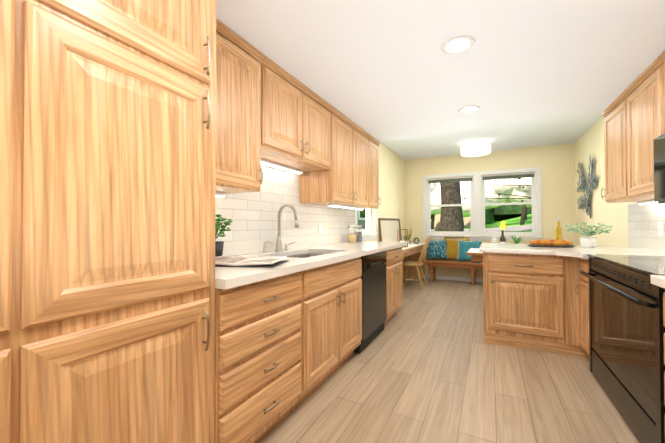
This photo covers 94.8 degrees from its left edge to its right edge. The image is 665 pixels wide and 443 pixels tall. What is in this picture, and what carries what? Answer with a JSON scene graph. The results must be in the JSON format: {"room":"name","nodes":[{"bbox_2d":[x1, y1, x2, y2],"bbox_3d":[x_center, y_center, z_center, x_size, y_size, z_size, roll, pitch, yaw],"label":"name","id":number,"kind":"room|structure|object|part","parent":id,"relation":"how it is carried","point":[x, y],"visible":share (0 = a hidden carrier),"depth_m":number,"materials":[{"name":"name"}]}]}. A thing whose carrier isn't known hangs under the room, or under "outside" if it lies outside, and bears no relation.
{"room":"kitchen","nodes":[
{"label":"kitchen","id":0,"kind":"room"},
{"bbox_2d":[225,142,404,272],"bbox_3d":[-0.381,-0.201,3.084,0.140,2.750,8.320,0,-1,27],"label":"wall","id":1,"kind":"structure","parent":0,"point":[391,180],"depth_m":5.77,"materials":[{"name":"yellow paint"}]},
{"bbox_2d":[216,19,263,193],"bbox_3d":[-0.744,-0.644,1.775,0.388,0.893,0.644,0,-1,27],"label":"upper cabinet","id":2,"kind":"object","parent":1,"relation":"attached to","point":[239,59],"visible":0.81,"depth_m":1.80,"materials":[{"name":"brown wood"}]},
{"bbox_2d":[216,192,225,196],"bbox_3d":[-0.865,-0.181,1.831,0.050,0.025,0.550,0,-1,27],"label":"under-cabinet light","id":3,"kind":"object","parent":2,"relation":"attached to","point":[218,194],"depth_m":2.03,"materials":[{"name":"white plastic"}]},
{"bbox_2d":[215,164,354,241],"bbox_3d":[-0.380,-0.189,2.921,0.010,0.679,3.027,0,-1,27],"label":"backsplash","id":4,"kind":"structure","parent":1,"relation":"attached to","point":[253,215],"depth_m":2.68,"materials":[{"name":"tile"}]},
{"bbox_2d":[319,223,321,233],"bbox_3d":[-0.133,0.075,3.377,0.006,0.115,0.075,0,-1,27],"label":"electrical outlet plate","id":5,"kind":"object","parent":4,"relation":"attached to","point":[320,227],"visible":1,"depth_m":3.37,"materials":[{"name":"white plastic"}]},
{"bbox_2d":[261,55,331,171],"bbox_3d":[-0.373,-0.785,2.496,0.388,0.593,0.966,0,-1,27],"label":"upper cabinet","id":6,"kind":"object","parent":1,"relation":"attached to","point":[295,123],"visible":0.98,"depth_m":2.32,"materials":[{"name":"brown wood"}]},
{"bbox_2d":[261,159,302,173],"bbox_3d":[-0.493,-0.472,2.554,0.050,0.025,0.830,0,-1,27],"label":"under-cabinet light","id":7,"kind":"object","parent":6,"relation":"attached to","point":[271,164],"depth_m":2.61,"materials":[{"name":"white plastic"}]},
{"bbox_2d":[300,106,371,208],"bbox_3d":[0.059,-0.624,3.370,0.354,0.894,0.979,0,-1,27],"label":"upper cabinet","id":8,"kind":"object","parent":1,"relation":"attached to","point":[350,177],"depth_m":3.11,"materials":[{"name":"brown wood"}]},
{"bbox_2d":[328,204,363,209],"bbox_3d":[0.175,-0.161,3.432,0.050,0.025,0.850,0,-1,27],"label":"under-cabinet light","id":9,"kind":"object","parent":8,"relation":"attached to","point":[332,205],"depth_m":3.31,"materials":[{"name":"white plastic"}]},
{"bbox_2d":[357,209,371,233],"bbox_3d":[0.442,-0.347,4.681,0.070,1.076,0.726,0,-1,27],"label":"window","id":10,"kind":"structure","parent":1,"relation":"in","point":[368,230],"depth_m":4.93,"materials":[{"name":"white"}]},
{"bbox_2d":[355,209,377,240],"bbox_3d":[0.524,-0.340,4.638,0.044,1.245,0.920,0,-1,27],"label":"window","id":11,"kind":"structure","parent":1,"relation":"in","point":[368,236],"depth_m":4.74,"materials":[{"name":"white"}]},
{"bbox_2d":[372,136,379,208],"bbox_3d":[0.375,-0.617,3.982,0.354,0.894,0.399,0,-1,27],"label":"upper cabinet","id":12,"kind":"object","parent":1,"relation":"attached to","point":[375,143],"depth_m":3.95,"materials":[{"name":"brown wood"}]},
{"bbox_2d":[216,0,664,159],"bbox_3d":[1.018,-1.335,2.375,3.010,0.500,8.320,0,-1,27],"label":"ceiling","id":13,"kind":"structure","parent":0,"point":[392,76],"depth_m":2.05,"materials":[{"name":"white paint"}]},
{"bbox_2d":[441,35,474,54],"bbox_3d":[0.775,-1.088,1.890,0.196,0.006,0.196,0,-1,27],"label":"recessed light","id":14,"kind":"object","parent":13,"relation":"in","point":[458,45],"visible":1,"depth_m":1.89,"materials":[{"name":"white"}]},
{"bbox_2d":[458,105,480,113],"bbox_3d":[1.316,-1.075,2.938,0.196,0.006,0.196,0,-1,27],"label":"recessed light","id":15,"kind":"object","parent":13,"relation":"in","point":[468,109],"visible":1,"depth_m":2.93,"materials":[{"name":"white"}]},
{"bbox_2d":[461,142,490,156],"bbox_3d":[2.501,-1.275,5.346,0.480,0.203,0.480,0,-1,27],"label":"drum ceiling light","id":16,"kind":"object","parent":13,"relation":"attached to","point":[474,149],"visible":1,"depth_m":5.20,"materials":[{"name":"white fabric"}]},
{"bbox_2d":[259,277,640,442],"bbox_3d":[1.018,1.190,2.345,3.290,0.050,8.600,0,-1,27],"label":"floor","id":17,"kind":"structure","parent":0,"point":[427,364],"depth_m":2.09,"materials":[{"name":"brown wood"}]},
{"bbox_2d":[0,0,31,442],"bbox_3d":[-1.308,0.017,0.364,0.674,2.248,1.161,0,-1,27],"label":"tall cabinet","id":18,"kind":"object","parent":17,"relation":"on","point":[15,15],"depth_m":0.73,"materials":[{"name":"brown wood"}]},
{"bbox_2d":[28,0,215,442],"bbox_3d":[-0.904,0.027,1.146,0.674,2.248,0.599,0,-1,27],"label":"tall cabinet","id":19,"kind":"object","parent":17,"relation":"on","point":[107,201],"depth_m":0.93,"materials":[{"name":"brown wood"}]},
{"bbox_2d":[214,272,300,442],"bbox_3d":[-0.605,0.720,1.681,0.708,0.874,0.634,0,-1,27],"label":"base cabinet","id":20,"kind":"object","parent":17,"relation":"on","point":[257,361],"visible":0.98,"depth_m":1.46,"materials":[{"name":"brown wood"}]},
{"bbox_2d":[290,257,361,411],"bbox_3d":[-0.238,0.728,2.391,0.708,0.874,0.956,0,-1,27],"label":"base cabinet","id":21,"kind":"object","parent":17,"relation":"on","point":[331,317],"visible":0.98,"depth_m":2.11,"materials":[{"name":"brown wood"}]},
{"bbox_2d":[215,204,406,289],"bbox_3d":[-0.057,0.146,2.762,0.722,0.578,3.047,0,-1,27],"label":"countertop","id":22,"kind":"structure","parent":21,"relation":"on","point":[305,253],"depth_m":2.41,"materials":[{"name":"stone"}]},
{"bbox_2d":[215,214,232,256],"bbox_3d":[-0.746,0.098,1.940,0.217,0.291,0.220,0,-1,27],"label":"potted plant","id":23,"kind":"object","parent":22,"relation":"on","point":[219,245],"visible":0.52,"depth_m":1.93,"materials":[{"name":"green plant"}]},
{"bbox_2d":[215,256,287,267],"bbox_3d":[-0.501,0.227,1.756,0.430,0.030,0.290,0,-1,7],"label":"open book","id":24,"kind":"object","parent":22,"relation":"on","point":[234,261],"visible":0.88,"depth_m":1.68,"materials":[{"name":"grey paper"}]},
{"bbox_2d":[262,204,298,252],"bbox_3d":[-0.379,0.053,2.563,0.234,0.396,0.382,0,-1,27],"label":"faucet","id":25,"kind":"object","parent":22,"relation":"on","point":[279,243],"depth_m":2.58,"materials":[{"name":"silver metal"}]},
{"bbox_2d":[287,253,322,257],"bbox_3d":[-0.210,0.362,2.471,0.424,0.139,0.744,0,-1,27],"label":"sink basin","id":26,"kind":"object","parent":22,"relation":"in","point":[296,255],"depth_m":2.79,"materials":[{"name":"silver metal"}]},
{"bbox_2d":[347,225,355,242],"bbox_3d":[0.240,0.156,3.783,0.112,0.221,0.112,0,-1,27],"label":"pasta jar","id":27,"kind":"object","parent":22,"relation":"on","point":[352,238],"visible":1,"depth_m":3.74,"materials":[{"name":"clear glass"}]},
{"bbox_2d":[354,225,361,241],"bbox_3d":[0.332,0.158,3.994,0.112,0.221,0.112,0,-1,27],"label":"jar","id":28,"kind":"object","parent":22,"relation":"on","point":[359,236],"visible":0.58,"depth_m":3.95,"materials":[{"name":"clear glass"}]},
{"bbox_2d":[353,251,385,352],"bbox_3d":[0.152,0.732,3.122,0.630,0.861,0.686,0,-1,27],"label":"dishwasher","id":29,"kind":"object","parent":17,"relation":"on","point":[373,277],"visible":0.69,"depth_m":2.92,"materials":[{"name":"black metal"}]},
{"bbox_2d":[384,247,402,324],"bbox_3d":[0.464,0.745,3.750,0.708,0.874,0.700,0,-1,27],"label":"base cabinet","id":30,"kind":"object","parent":17,"relation":"on","point":[394,280],"visible":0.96,"depth_m":3.55,"materials":[{"name":"brown wood"}]},
{"bbox_2d":[402,243,424,278],"bbox_3d":[1.160,0.823,5.363,0.492,0.758,2.800,0,-1,27],"label":"built-in desk","id":31,"kind":"object","parent":17,"relation":"on","point":[411,251],"visible":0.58,"depth_m":6.52,"materials":[{"name":"brown wood"}]},
{"bbox_2d":[378,218,401,241],"bbox_3d":[1.018,0.194,5.356,0.606,0.498,0.082,1,-1,-43],"label":"framed picture","id":32,"kind":"object","parent":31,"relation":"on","point":[388,227],"visible":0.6,"depth_m":5.34,"materials":[{"name":"beige paper"}]},
{"bbox_2d":[397,229,407,246],"bbox_3d":[1.218,0.287,5.313,0.150,0.310,0.150,0,-1,2],"label":"candle lantern","id":33,"kind":"object","parent":31,"relation":"on","point":[405,236],"visible":0.62,"depth_m":5.24,"materials":[{"name":"gold metal"}]},
{"bbox_2d":[403,235,429,289],"bbox_3d":[1.505,0.725,5.588,0.547,0.963,0.452,0,-1,27],"label":"chair","id":34,"kind":"object","parent":17,"relation":"on","point":[419,263],"visible":0.88,"depth_m":5.49,"materials":[{"name":"brown wood"}]},
{"bbox_2d":[425,259,482,285],"bbox_3d":[2.755,0.995,5.869,1.854,0.425,0.432,0,-1,27],"label":"window bench","id":35,"kind":"object","parent":17,"relation":"on","point":[434,263],"visible":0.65,"depth_m":5.92,"materials":[{"name":"brown wood"}]},
{"bbox_2d":[426,240,448,260],"bbox_3d":[2.148,0.580,6.273,0.430,0.411,0.204,0,-1,19],"label":"pillow","id":36,"kind":"object","parent":35,"relation":"on","point":[436,249],"visible":0.96,"depth_m":6.21,"materials":[{"name":"teal fabric"}]},
{"bbox_2d":[444,236,468,258],"bbox_3d":[2.486,0.539,6.162,0.474,0.490,0.190,0,-1,27],"label":"pillow","id":37,"kind":"object","parent":35,"relation":"on","point":[452,248],"visible":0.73,"depth_m":6.14,"materials":[{"name":"yellow fabric"}]},
{"bbox_2d":[456,240,481,262],"bbox_3d":[2.656,0.572,5.934,0.454,0.422,0.241,0,-1,32],"label":"pillow","id":38,"kind":"object","parent":35,"relation":"on","point":[464,247],"visible":0.67,"depth_m":5.90,"materials":[{"name":"teal fabric"}]},
{"bbox_2d":[466,248,482,261],"bbox_3d":[2.512,0.806,4.307,1.090,0.764,0.870,0,-1,27],"label":"table","id":39,"kind":"object","parent":17,"relation":"on","point":[475,254],"visible":0.1,"depth_m":4.17,"materials":[{"name":"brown wood"}]},
{"bbox_2d":[500,230,505,242],"bbox_3d":[2.375,0.270,4.266,0.076,0.305,0.078,0,-1,27],"label":"vase","id":40,"kind":"object","parent":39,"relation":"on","point":[502,239],"visible":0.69,"depth_m":4.25,"materials":[{"name":"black glass"}]},
{"bbox_2d":[511,235,523,243],"bbox_3d":[2.549,0.298,4.223,0.190,0.247,0.209,0,-1,27],"label":"potted plant","id":41,"kind":"object","parent":39,"relation":"on","point":[516,241],"visible":0.48,"depth_m":4.22,"materials":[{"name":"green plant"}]},
{"bbox_2d":[483,252,574,355],"bbox_3d":[1.915,0.737,3.086,0.692,0.874,0.651,0,-1,27],"label":"base cabinet","id":42,"kind":"object","parent":17,"relation":"on","point":[531,301],"depth_m":2.78,"materials":[{"name":"brown wood"}]},
{"bbox_2d":[575,257,588,358],"bbox_3d":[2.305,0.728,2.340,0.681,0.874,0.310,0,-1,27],"label":"base cabinet","id":43,"kind":"object","parent":17,"relation":"on","point":[583,286],"visible":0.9,"depth_m":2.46,"materials":[{"name":"brown wood"}]},
{"bbox_2d":[580,254,664,442],"bbox_3d":[1.965,0.684,1.712,0.709,0.923,1.114,0,-1,27],"label":"range","id":44,"kind":"object","parent":17,"relation":"on","point":[626,347],"visible":1,"depth_m":1.67,"materials":[{"name":"black metal"}]},
{"bbox_2d":[663,292,664,404],"bbox_3d":[1.573,0.711,0.921,0.681,0.874,0.648,0,-1,27],"label":"base cabinet","id":45,"kind":"object","parent":17,"relation":"on","point":[664,338],"visible":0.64,"depth_m":1.32,"materials":[{"name":"brown wood"}]},
{"bbox_3d":[0.960,0.696,-0.267,0.681,0.874,2.016,0,-1,27],"label":"doors","id":46,"kind":"structure","parent":17,"relation":"on","visible":0},
{"bbox_2d":[479,236,664,258],"bbox_3d":[2.213,0.225,2.958,1.412,0.145,1.314,0,-1,27],"label":"countertop","id":47,"kind":"structure","parent":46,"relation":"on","point":[643,246],"depth_m":2.80,"materials":[{"name":"stone"}]},
{"bbox_2d":[528,245,573,246],"bbox_3d":[2.231,0.250,3.125,0.429,0.016,0.217,0,-1,27],"label":"oval tray","id":48,"kind":"object","parent":47,"relation":"on","point":[550,246],"visible":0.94,"depth_m":3.07,"materials":[{"name":"grey metal"}]},
{"bbox_2d":[529,239,572,245],"bbox_3d":[2.231,0.218,3.126,0.390,0.070,0.056,0,-1,13],"label":"baguette","id":49,"kind":"object","parent":48,"relation":"on","point":[546,242],"visible":0.94,"depth_m":3.10,"materials":[{"name":"brown food"}]},
{"bbox_2d":[555,217,561,239],"bbox_3d":[2.471,0.107,3.341,0.062,0.308,0.062,0,-1,27],"label":"olive oil bottle","id":50,"kind":"object","parent":47,"relation":"on","point":[558,232],"visible":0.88,"depth_m":3.32,"materials":[{"name":"yellow glass"}]},
{"bbox_2d":[564,222,613,246],"bbox_3d":[2.589,0.133,3.106,0.397,0.249,0.377,0,-1,27],"label":"potted plant","id":51,"kind":"object","parent":47,"relation":"on","point":[587,241],"visible":1,"depth_m":3.05,"materials":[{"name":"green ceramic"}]},
{"bbox_2d":[646,249,664,287],"bbox_3d":[1.113,0.189,0.028,0.680,0.145,2.668,0,-1,27],"label":"countertop","id":52,"kind":"structure","parent":46,"relation":"on","point":[658,280],"depth_m":1.35,"materials":[{"name":"stone"}]},
{"bbox_2d":[404,143,575,278],"bbox_3d":[2.958,-0.164,6.120,3.290,2.750,0.140,0,-1,27],"label":"wall","id":53,"kind":"structure","parent":0,"point":[556,163],"depth_m":5.82,"materials":[{"name":"yellow paint"}]},
{"bbox_2d":[425,274,482,282],"bbox_3d":[2.921,1.167,6.032,3.008,0.085,0.018,0,-1,27],"label":"baseboard","id":54,"kind":"structure","parent":53,"relation":"attached to","point":[464,279],"depth_m":6.24,"materials":[{"name":"white wood"}]},
{"bbox_2d":[422,167,543,240],"bbox_3d":[2.900,-0.309,6.107,2.160,1.360,0.150,0,-1,27],"label":"nook window","id":55,"kind":"structure","parent":53,"relation":"in","point":[532,175],"depth_m":6.06,"materials":[{"name":"white wood"}]},
{"bbox_3d":[2.884,-0.310,6.076,2.160,1.360,0.080,0,-1,27],"label":"nook window trim","id":56,"kind":"part","parent":55,"relation":"part of","materials":[{"name":"white wood"}]},
{"bbox_2d":[500,221,505,229],"bbox_3d":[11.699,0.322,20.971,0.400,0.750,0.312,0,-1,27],"label":"flower","id":57,"kind":"object","parent":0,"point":[502,225],"visible":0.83,"depth_m":20.89,"materials":[{"name":"yellow plant"}]},
{"bbox_2d":[575,116,660,245],"bbox_3d":[2.418,-0.219,1.639,0.140,2.750,8.320,0,-1,27],"label":"wall","id":58,"kind":"structure","parent":0,"point":[590,141],"depth_m":4.24,"materials":[{"name":"yellow paint"}]},
{"bbox_2d":[577,155,596,217],"bbox_3d":[3.846,-0.513,4.629,0.033,0.935,1.039,0,-1,27],"label":"art","id":59,"kind":"object","parent":58,"relation":"attached to","point":[586,188],"visible":1,"depth_m":4.59,"materials":[{"name":"black metal"}]},
{"bbox_2d":[601,56,664,202],"bbox_3d":[2.535,-0.636,2.439,0.348,0.893,1.160,0,-1,27],"label":"upper cabinet","id":60,"kind":"object","parent":58,"relation":"attached to","point":[633,115],"visible":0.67,"depth_m":2.38,"materials":[{"name":"brown wood"}]},
{"bbox_2d":[628,203,664,238],"bbox_3d":[1.997,-0.162,0.989,0.010,0.780,5.180,0,-1,27],"label":"backsplash","id":61,"kind":"structure","parent":58,"relation":"attached to","point":[643,220],"depth_m":2.92,"materials":[{"name":"tile"}]},
{"bbox_2d":[658,222,662,235],"bbox_3d":[2.847,0.064,2.652,0.006,0.120,0.080,0,-1,27],"label":"electrical outlet plate","id":62,"kind":"object","parent":61,"relation":"attached to","point":[660,228],"visible":1,"depth_m":2.65,"materials":[{"name":"white plastic"}]},
{"bbox_2d":[659,50,664,122],"bbox_3d":[2.104,-0.825,1.581,0.326,0.536,0.756,0,-1,27],"label":"upper cabinet","id":63,"kind":"object","parent":58,"relation":"attached to","point":[662,55],"visible":1,"depth_m":1.96,"materials":[{"name":"brown wood"}]},
{"bbox_2d":[653,133,664,203],"bbox_3d":[2.071,-0.336,1.593,0.401,0.433,0.750,0,-1,27],"label":"microwave","id":64,"kind":"object","parent":63,"relation":"attached to","point":[659,169],"visible":1,"depth_m":1.93,"materials":[{"name":"black metal"}]},
{"label":"outside","id":65,"kind":"structure","parent":0,"visible":0},
{"bbox_2d":[431,214,531,231],"bbox_3d":[25.294,-1.019,48.858,140.000,6.500,150.000,0,-1,27],"label":"ground","id":66,"kind":"structure","parent":65,"point":[514,221],"depth_m":36.49,"materials":[{"name":"green plant"}]},
{"bbox_2d":[357,209,365,228],"bbox_3d":[-1.506,-3.624,16.581,8.600,9.000,10.600,0,-1,27],"label":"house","id":67,"kind":"structure","parent":66,"relation":"on","point":[361,217],"depth_m":13.15,"materials":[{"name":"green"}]},
{"bbox_2d":[435,182,463,231],"bbox_3d":[4.752,-3.858,12.453,1.091,9.925,0.901,0,-1,27],"label":"trunk","id":68,"kind":"object","parent":66,"relation":"on","point":[451,218],"visible":0.35,"depth_m":12.06,"materials":[{"name":"brown plant"}]},
{"bbox_2d":[431,214,470,227],"bbox_3d":[13.585,-3.255,42.550,11.600,8.160,8.600,0,-1,21],"label":"house","id":69,"kind":"structure","parent":66,"relation":"on","point":[467,222],"depth_m":37.25,"materials":[{"name":"beige"}]},
{"bbox_2d":[431,224,531,231],"bbox_3d":[9.069,-0.111,27.842,81.130,1.993,13.744,0,-1,22],"label":"ground","id":70,"kind":"structure","parent":66,"relation":"on","point":[517,228],"depth_m":22.57,"materials":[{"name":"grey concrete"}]},
{"bbox_2d":[431,177,531,228],"bbox_3d":[16.199,-3.481,28.112,39.633,9.200,24.181,0,-1,27],"label":"trees","id":71,"kind":"object","parent":66,"relation":"on","point":[494,186],"visible":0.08,"depth_m":28.69,"materials":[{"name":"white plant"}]},
{"bbox_2d":[463,178,530,201],"bbox_3d":[6.056,-0.938,9.032,4.666,4.245,0.594,0,-1,27],"label":"twigs","id":72,"kind":"object","parent":66,"relation":"on","point":[499,194],"visible":0.17,"depth_m":9.16,"materials":[{"name":"black"}]},
{"bbox_2d":[485,201,531,224],"bbox_3d":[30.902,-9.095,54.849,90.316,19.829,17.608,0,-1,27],"label":"hedge","id":73,"kind":"object","parent":66,"relation":"on","point":[499,213],"visible":0.02,"depth_m":49.95,"materials":[{"name":"green plant"}]},
{"bbox_3d":[1.512,-0.660,0.456,0.348,0.893,1.776,0,-1,27],"label":"upper cabinet","id":74,"kind":"object","parent":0,"visible":0},
{"bbox_2d":[638,200,657,204],"bbox_3d":[2.640,-0.174,2.385,0.050,0.025,1.050,0,-1,27],"label":"under-cabinet light","id":75,"kind":"object","parent":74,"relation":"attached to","point":[646,202],"visible":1,"depth_m":2.67,"materials":[{"name":"white plastic"}]}
]}

